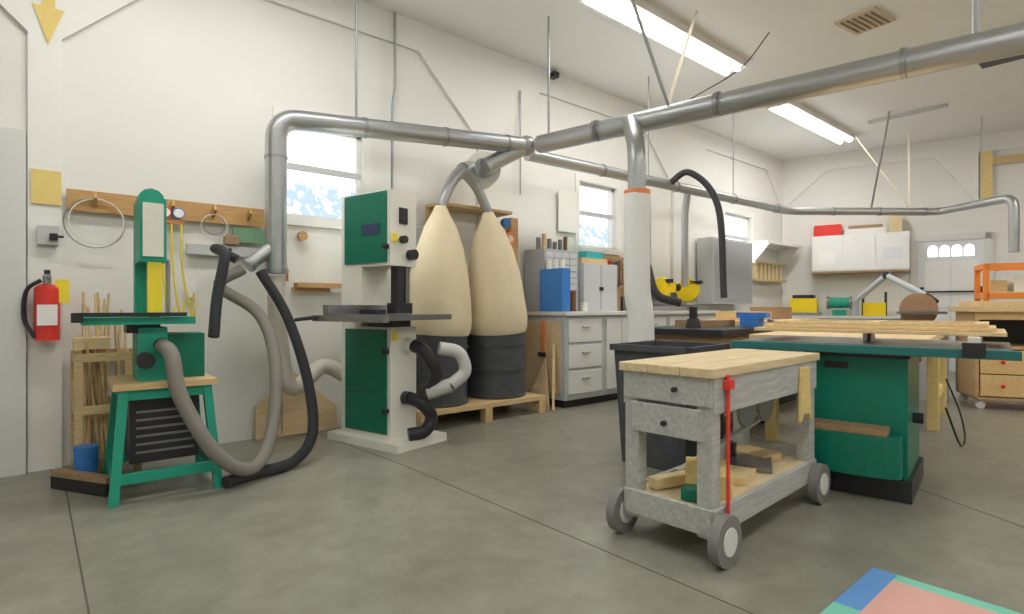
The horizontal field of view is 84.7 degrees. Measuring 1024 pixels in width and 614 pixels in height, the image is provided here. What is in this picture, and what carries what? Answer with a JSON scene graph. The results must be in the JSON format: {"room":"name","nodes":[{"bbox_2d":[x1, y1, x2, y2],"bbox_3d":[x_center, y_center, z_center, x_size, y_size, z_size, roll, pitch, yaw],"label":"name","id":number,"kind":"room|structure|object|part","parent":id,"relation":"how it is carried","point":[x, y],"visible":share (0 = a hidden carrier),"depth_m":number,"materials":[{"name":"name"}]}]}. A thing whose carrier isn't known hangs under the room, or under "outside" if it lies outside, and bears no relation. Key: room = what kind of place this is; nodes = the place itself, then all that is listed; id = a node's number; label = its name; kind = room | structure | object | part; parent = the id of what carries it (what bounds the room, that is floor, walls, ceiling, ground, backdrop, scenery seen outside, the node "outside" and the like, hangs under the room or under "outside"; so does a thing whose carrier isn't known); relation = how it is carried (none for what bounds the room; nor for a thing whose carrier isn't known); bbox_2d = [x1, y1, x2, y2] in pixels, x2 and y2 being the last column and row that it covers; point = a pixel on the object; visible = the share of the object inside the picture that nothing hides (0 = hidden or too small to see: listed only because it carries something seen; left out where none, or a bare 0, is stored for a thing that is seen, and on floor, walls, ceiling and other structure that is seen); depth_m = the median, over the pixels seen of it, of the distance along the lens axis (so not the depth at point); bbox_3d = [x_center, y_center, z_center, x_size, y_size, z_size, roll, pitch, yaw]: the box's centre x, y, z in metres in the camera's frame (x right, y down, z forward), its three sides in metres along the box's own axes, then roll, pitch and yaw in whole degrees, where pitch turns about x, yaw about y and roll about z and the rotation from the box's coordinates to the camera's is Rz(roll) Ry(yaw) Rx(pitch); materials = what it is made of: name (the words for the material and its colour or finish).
{"room":"woodworking shop","nodes":[
{"label":"woodworking shop","id":0,"kind":"room"},
{"bbox_2d":[31,0,63,245],"bbox_3d":[-2.964,-1.347,3.589,0.165,1.895,0.095,0,0,-41],"label":"wall sign","id":1,"kind":"object","parent":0,"point":[45,184],"depth_m":3.61,"materials":[{"name":"yellow paper"}]},
{"bbox_2d":[0,0,782,471],"bbox_3d":[-0.444,-0.850,5.929,15.027,3.800,0.185,0,0,-41],"label":"wall","id":2,"kind":"structure","parent":0,"point":[176,99],"depth_m":4.44,"materials":[{"name":"paint"}]},
{"bbox_2d":[0,127,25,477],"bbox_3d":[-3.541,-0.030,3.164,1.218,2.160,0.064,0,0,-41],"label":"door frame","id":3,"kind":"structure","parent":2,"relation":"attached to","point":[12,141],"depth_m":3.49,"materials":[{"name":"white paint"}]},
{"bbox_2d":[21,270,68,340],"bbox_3d":[-2.954,-0.011,3.563,0.184,0.442,0.177,0,0,11],"label":"fire extinguisher","id":4,"kind":"object","parent":2,"relation":"attached to","point":[48,297],"visible":1,"depth_m":3.52,"materials":[{"name":"red paint"}]},
{"bbox_2d":[62,188,263,316],"bbox_3d":[-2.426,-0.329,4.038,1.256,0.891,0.110,0,0,-41],"label":"peg rail","id":5,"kind":"object","parent":2,"relation":"attached to","point":[76,200],"visible":0.77,"depth_m":4.01,"materials":[{"name":"brown wood"}]},
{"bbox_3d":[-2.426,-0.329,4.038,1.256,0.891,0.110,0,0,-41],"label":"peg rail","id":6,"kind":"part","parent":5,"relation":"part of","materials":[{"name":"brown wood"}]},
{"bbox_2d":[186,227,264,297],"bbox_3d":[-2.165,-0.343,4.302,0.577,0.545,0.048,0,0,-41],"label":"shelf","id":7,"kind":"object","parent":2,"relation":"attached to","point":[239,235],"depth_m":4.32,"materials":[{"name":"grey metal"}]},
{"bbox_2d":[285,231,341,291],"bbox_3d":[-1.652,-0.348,4.708,0.635,0.563,0.098,0,0,-41],"label":"shelf","id":8,"kind":"object","parent":2,"relation":"attached to","point":[299,286],"visible":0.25,"depth_m":4.67,"materials":[{"name":"brown wood"}]},
{"bbox_2d":[272,106,370,229],"bbox_3d":[-1.669,-1.155,4.903,0.862,0.950,0.215,0,0,-41],"label":"window","id":9,"kind":"structure","parent":2,"relation":"in","point":[322,169],"depth_m":4.99,"materials":[{"name":"white glass"}]},
{"bbox_2d":[391,12,423,246],"bbox_3d":[-0.974,-1.570,5.303,0.356,2.340,0.073,0,0,-41],"label":"conduit","id":10,"kind":"object","parent":2,"relation":"attached to","point":[419,228],"visible":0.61,"depth_m":5.22,"materials":[{"name":"silver metal"}]},
{"bbox_2d":[425,202,517,264],"bbox_3d":[-0.339,-0.285,5.772,1.118,1.430,0.260,0,0,-41],"label":"wooden shelf","id":11,"kind":"object","parent":2,"relation":"attached to","point":[511,223],"visible":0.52,"depth_m":5.83,"materials":[{"name":"brown wood"}]},
{"bbox_2d":[519,71,558,194],"bbox_3d":[0.313,-1.983,6.374,0.532,1.467,0.100,0,0,-41],"label":"conduit","id":12,"kind":"object","parent":2,"relation":"attached to","point":[554,75],"visible":0.83,"depth_m":6.24,"materials":[{"name":"silver metal"}]},
{"bbox_2d":[558,189,623,287],"bbox_3d":[1.133,-0.726,7.123,1.503,1.347,0.043,0,0,-41],"label":"electrical panel","id":13,"kind":"object","parent":2,"relation":"attached to","point":[567,200],"visible":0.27,"depth_m":6.78,"materials":[{"name":"white metal"}]},
{"bbox_2d":[575,174,620,255],"bbox_3d":[1.052,-1.155,7.227,0.873,0.950,0.215,0,0,-41],"label":"window","id":14,"kind":"structure","parent":2,"relation":"in","point":[592,200],"depth_m":7.34,"materials":[{"name":"white glass"}]},
{"bbox_2d":[697,237,751,303],"bbox_3d":[3.395,-0.550,8.892,1.222,1.000,0.294,0,0,-41],"label":"upper cabinet","id":15,"kind":"object","parent":2,"relation":"attached to","point":[738,253],"visible":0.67,"depth_m":8.67,"materials":[{"name":"silver metal"}]},
{"bbox_2d":[722,207,753,241],"bbox_3d":[3.769,-1.155,9.547,1.052,0.950,0.215,0,0,-41],"label":"window","id":16,"kind":"structure","parent":2,"relation":"in","point":[733,223],"depth_m":9.70,"materials":[{"name":"white glass"}]},
{"bbox_2d":[750,240,802,282],"bbox_3d":[4.658,-0.780,9.925,1.357,0.660,0.364,0,0,-41],"label":"corner shelf","id":17,"kind":"object","parent":2,"relation":"attached to","point":[761,271],"visible":0.91,"depth_m":9.88,"materials":[{"name":"white paint"}]},
{"bbox_2d":[0,371,1023,613],"bbox_3d":[4.601,1.100,2.871,18.727,0.100,11.390,0,0,-41],"label":"floor","id":18,"kind":"structure","parent":0,"point":[347,529],"depth_m":2.62,"materials":[{"name":"concrete"}]},
{"bbox_2d":[51,468,109,496],"bbox_3d":[-2.446,1.000,3.208,0.448,0.100,0.070,0,0,19],"label":"wooden base","id":19,"kind":"object","parent":18,"relation":"on","point":[83,482],"visible":0.79,"depth_m":3.18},
{"bbox_2d":[72,443,98,472],"bbox_3d":[-2.541,0.940,3.353,0.130,0.220,0.127,0,0,-41],"label":"tub","id":20,"kind":"object","parent":19,"relation":"on","point":[85,456],"visible":0.6,"depth_m":3.31,"materials":[{"name":"blue plastic"}]},
{"bbox_2d":[71,292,141,471],"bbox_3d":[-2.636,0.475,3.645,0.340,1.150,0.440,0,0,-41],"label":"rack","id":21,"kind":"object","parent":18,"relation":"on","point":[90,409],"visible":0.58,"depth_m":3.54,"materials":[{"name":"brown wood"}]},
{"bbox_2d":[71,188,318,507],"bbox_3d":[-1.910,0.188,3.527,1.379,1.733,0.971,0,0,-41],"label":"small bandsaw","id":22,"kind":"object","parent":18,"relation":"on","point":[155,414],"visible":0.99,"depth_m":3.20,"materials":[{"name":"green metal"}]},
{"bbox_2d":[254,372,336,439],"bbox_3d":[-1.768,0.787,4.636,0.662,0.515,0.041,0,0,-41],"label":"plywood offcut","id":23,"kind":"object","parent":18,"relation":"on","point":[294,416],"visible":0.56,"depth_m":4.62,"materials":[{"name":"brown wood"}]},
{"bbox_2d":[294,188,470,453],"bbox_3d":[-0.973,0.085,4.250,1.068,1.930,0.860,0,0,33],"label":"large bandsaw","id":24,"kind":"object","parent":18,"relation":"on","point":[380,346],"visible":0.98,"depth_m":4.26,"materials":[{"name":"white metal"}]},
{"bbox_2d":[407,151,545,426],"bbox_3d":[-0.419,-0.235,5.382,1.428,2.570,0.650,0,0,-41],"label":"collector","id":25,"kind":"object","parent":18,"relation":"on","point":[486,303],"visible":0.84,"depth_m":5.31,"materials":[{"name":"beige fabric"}]},
{"bbox_2d":[49,423,1022,613],"bbox_3d":[-0.362,1.049,3.432,5.341,0.001,3.380,0,0,-8],"label":"joint","id":26,"kind":"object","parent":18,"relation":"on","point":[75,541],"visible":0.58,"depth_m":2.51,"materials":[{"name":"grey concrete"}]},
{"bbox_2d":[525,344,554,410],"bbox_3d":[0.332,0.718,5.855,0.189,0.663,0.457,0,0,-41],"label":"leaning board","id":27,"kind":"object","parent":18,"relation":"on","point":[540,386],"visible":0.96,"depth_m":5.84,"materials":[{"name":"brown wood"}]},
{"bbox_2d":[524,311,717,407],"bbox_3d":[1.478,0.550,6.980,3.070,1.000,0.685,0,0,-41],"label":"base cabinet","id":28,"kind":"object","parent":18,"relation":"on","point":[585,370],"visible":0.47,"depth_m":6.05,"materials":[{"name":"grey paint"}]},
{"bbox_2d":[525,234,626,311],"bbox_3d":[1.033,-0.383,6.639,1.890,0.863,0.625,0,0,-41],"label":"countertop storage items","id":29,"kind":"object","parent":28,"relation":"on","point":[556,280],"visible":0.98,"depth_m":6.25,"materials":[{"name":"grey metal"}]},
{"bbox_2d":[651,277,686,310],"bbox_3d":[1.964,-0.172,7.446,0.600,0.440,0.480,0,0,-21],"label":"saw","id":30,"kind":"object","parent":28,"relation":"on","point":[666,286],"visible":0.62,"depth_m":7.31,"materials":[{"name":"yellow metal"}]},
{"bbox_2d":[670,279,706,310],"bbox_3d":[2.405,-0.172,7.814,0.606,0.440,0.505,0,0,-41],"label":"saw","id":31,"kind":"object","parent":28,"relation":"on","point":[690,293],"visible":0.68,"depth_m":7.76,"materials":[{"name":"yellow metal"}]},
{"bbox_2d":[610,340,729,470],"bbox_3d":[1.074,0.650,3.826,0.580,0.800,0.580,0,0,44],"label":"trash bin","id":32,"kind":"object","parent":18,"relation":"on","point":[664,453],"visible":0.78,"depth_m":3.65,"materials":[{"name":"grey plastic"}]},
{"bbox_2d":[654,307,771,429],"bbox_3d":[1.706,0.525,5.008,0.800,1.050,1.100,0,0,43],"label":"table","id":33,"kind":"object","parent":18,"relation":"on","point":[692,329],"visible":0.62,"depth_m":4.68,"materials":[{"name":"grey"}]},
{"bbox_2d":[736,312,781,326],"bbox_3d":[2.248,0.114,5.100,0.380,0.128,0.160,0,0,43],"label":"vise","id":34,"kind":"object","parent":33,"relation":"on","point":[747,319],"visible":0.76,"depth_m":5.09,"materials":[{"name":"blue metal"}]},
{"bbox_2d":[606,348,829,569],"bbox_3d":[1.085,0.650,2.823,1.292,0.800,0.554,0,0,-43],"label":"cart","id":35,"kind":"object","parent":18,"relation":"on","point":[727,482],"visible":1,"depth_m":2.53,"materials":[{"name":"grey wood"}]},
{"bbox_2d":[716,307,817,411],"bbox_3d":[2.815,0.525,6.481,1.800,1.050,0.800,0,0,-45],"label":"bench","id":36,"kind":"object","parent":18,"relation":"on","point":[784,313],"visible":0.08,"depth_m":6.30,"materials":[{"name":"brown wood"}]},
{"bbox_2d":[792,315,900,319],"bbox_3d":[5.729,0.600,9.672,1.770,0.900,0.700,0,0,33],"label":"workbench","id":37,"kind":"object","parent":18,"relation":"on","point":[847,317],"visible":0.07,"depth_m":9.34,"materials":[{"name":"grey paint"}]},
{"bbox_2d":[790,292,886,315],"bbox_3d":[5.611,-0.052,9.748,1.489,0.400,0.500,0,0,33],"label":"tool","id":38,"kind":"object","parent":37,"relation":"on","point":[807,305],"visible":0.9,"depth_m":9.73,"materials":[{"name":"yellow plastic"}]},
{"bbox_2d":[852,271,938,315],"bbox_3d":[5.941,-0.206,8.762,0.194,0.707,1.398,0,0,-14],"label":"mounted extraction arm","id":39,"kind":"object","parent":37,"relation":"on","point":[885,275],"visible":0.82,"depth_m":8.89},
{"bbox_2d":[749,328,965,446],"bbox_3d":[3.119,0.633,4.842,1.238,0.856,2.660,0,0,40],"label":"table","id":40,"kind":"object","parent":18,"relation":"on","point":[936,366],"visible":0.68,"depth_m":4.52,"materials":[{"name":"brown wood"}]},
{"bbox_2d":[731,319,1021,504],"bbox_3d":[2.135,0.568,3.374,1.350,0.964,0.870,0,0,40],"label":"saw","id":41,"kind":"object","parent":18,"relation":"on","point":[867,417],"visible":0.95,"depth_m":3.12,"materials":[{"name":"green metal"}]},
{"bbox_2d":[820,567,1021,613],"bbox_3d":[1.464,1.044,1.211,1.300,0.012,1.600,0,0,-41],"label":"floor mat","id":42,"kind":"object","parent":18,"relation":"on","point":[878,591],"visible":1,"depth_m":1.98,"materials":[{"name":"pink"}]},
{"bbox_2d":[897,293,948,400],"bbox_3d":[4.733,0.445,6.600,0.600,1.210,0.600,0,0,20],"label":"disc","id":43,"kind":"object","parent":18,"relation":"on","point":[917,306],"visible":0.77,"depth_m":6.44,"materials":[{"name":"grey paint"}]},
{"bbox_2d":[949,301,1023,408],"bbox_3d":[5.531,0.495,5.789,1.500,1.110,0.724,0,0,23],"label":"workbench","id":44,"kind":"object","parent":18,"relation":"on","point":[981,380],"visible":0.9,"depth_m":5.74,"materials":[{"name":"brown wood"}]},
{"bbox_2d":[363,0,1023,159],"bbox_3d":[4.601,-2.800,2.871,18.727,0.100,11.390,0,0,-41],"label":"ceiling","id":45,"kind":"structure","parent":0,"point":[588,47],"depth_m":6.07,"materials":[{"name":"paint"}]},
{"bbox_2d":[241,0,1023,341],"bbox_3d":[3.196,-1.080,6.062,7.767,3.361,7.944,0,0,25],"label":"duct","id":46,"kind":"object","parent":45,"relation":"hanging from","point":[977,47],"visible":0.98,"depth_m":4.27,"materials":[{"name":"silver metal"}]},
{"bbox_2d":[267,275,341,395],"bbox_3d":[-1.559,0.221,4.462,0.743,0.924,0.214,0,0,-41],"label":"hose","id":47,"kind":"object","parent":46,"relation":"hanging from","point":[292,386],"depth_m":4.24,"materials":[{"name":"grey plastic"}]},
{"bbox_2d":[577,0,746,75],"bbox_3d":[1.597,-2.700,5.598,2.440,0.100,0.300,0,0,-41],"label":"ceiling light","id":48,"kind":"object","parent":45,"relation":"attached to","point":[660,27],"visible":0.9,"depth_m":5.49,"materials":[{"name":"white paint"}]},
{"bbox_2d":[766,101,855,143],"bbox_3d":[4.468,-2.700,8.288,2.440,0.100,0.300,0,0,-41],"label":"ceiling light","id":49,"kind":"object","parent":45,"relation":"attached to","point":[795,112],"visible":0.9,"depth_m":8.12,"materials":[{"name":"white paint"}]},
{"bbox_2d":[643,32,1023,133],"bbox_3d":[4.177,-2.122,5.607,5.244,1.253,3.109,0,0,-41],"label":"ceiling track","id":50,"kind":"object","parent":45,"relation":"attached to","point":[1005,60],"depth_m":6.36,"materials":[{"name":"metal"}]},
{"bbox_2d":[834,6,895,35],"bbox_3d":[3.382,-2.734,5.387,0.466,0.028,0.415,0,0,-41],"label":"ceiling vent","id":51,"kind":"object","parent":45,"relation":"attached to","point":[868,19],"depth_m":5.35,"materials":[{"name":"beige metal"}]},
{"bbox_2d":[782,129,1023,315],"bbox_3d":[10.017,-0.850,7.435,12.300,3.800,0.185,0,0,33],"label":"wall","id":52,"kind":"structure","parent":0,"point":[946,172],"depth_m":9.60,"materials":[{"name":"paint"}]},
{"bbox_2d":[811,216,910,274],"bbox_3d":[6.024,-1.070,9.749,1.440,0.960,0.345,0,0,33],"label":"upper cabinet","id":53,"kind":"object","parent":52,"relation":"attached to","point":[862,248],"visible":0.97,"depth_m":9.60,"materials":[{"name":"white laminate"}]},
{"bbox_2d":[911,232,993,370],"bbox_3d":[7.161,-0.070,9.168,1.068,2.240,0.082,0,0,33],"label":"door","id":54,"kind":"structure","parent":52,"relation":"in","point":[942,266],"depth_m":9.20,"materials":[{"name":"white"}]},
{"bbox_2d":[980,151,1023,199],"bbox_3d":[8.022,-2.070,8.603,0.397,0.800,1.272,0,0,-41],"label":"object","id":55,"kind":"object","parent":52,"relation":"attached to","point":[988,159],"depth_m":8.89,"materials":[{"name":"beige wood"}]},
{"bbox_2d":[974,262,1023,300],"bbox_3d":[7.017,0.240,7.248,1.560,1.620,0.560,0,0,29],"label":"rack","id":56,"kind":"object","parent":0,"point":[1013,287],"visible":0.41,"depth_m":7.38,"materials":[{"name":"orange paint"}]}
]}

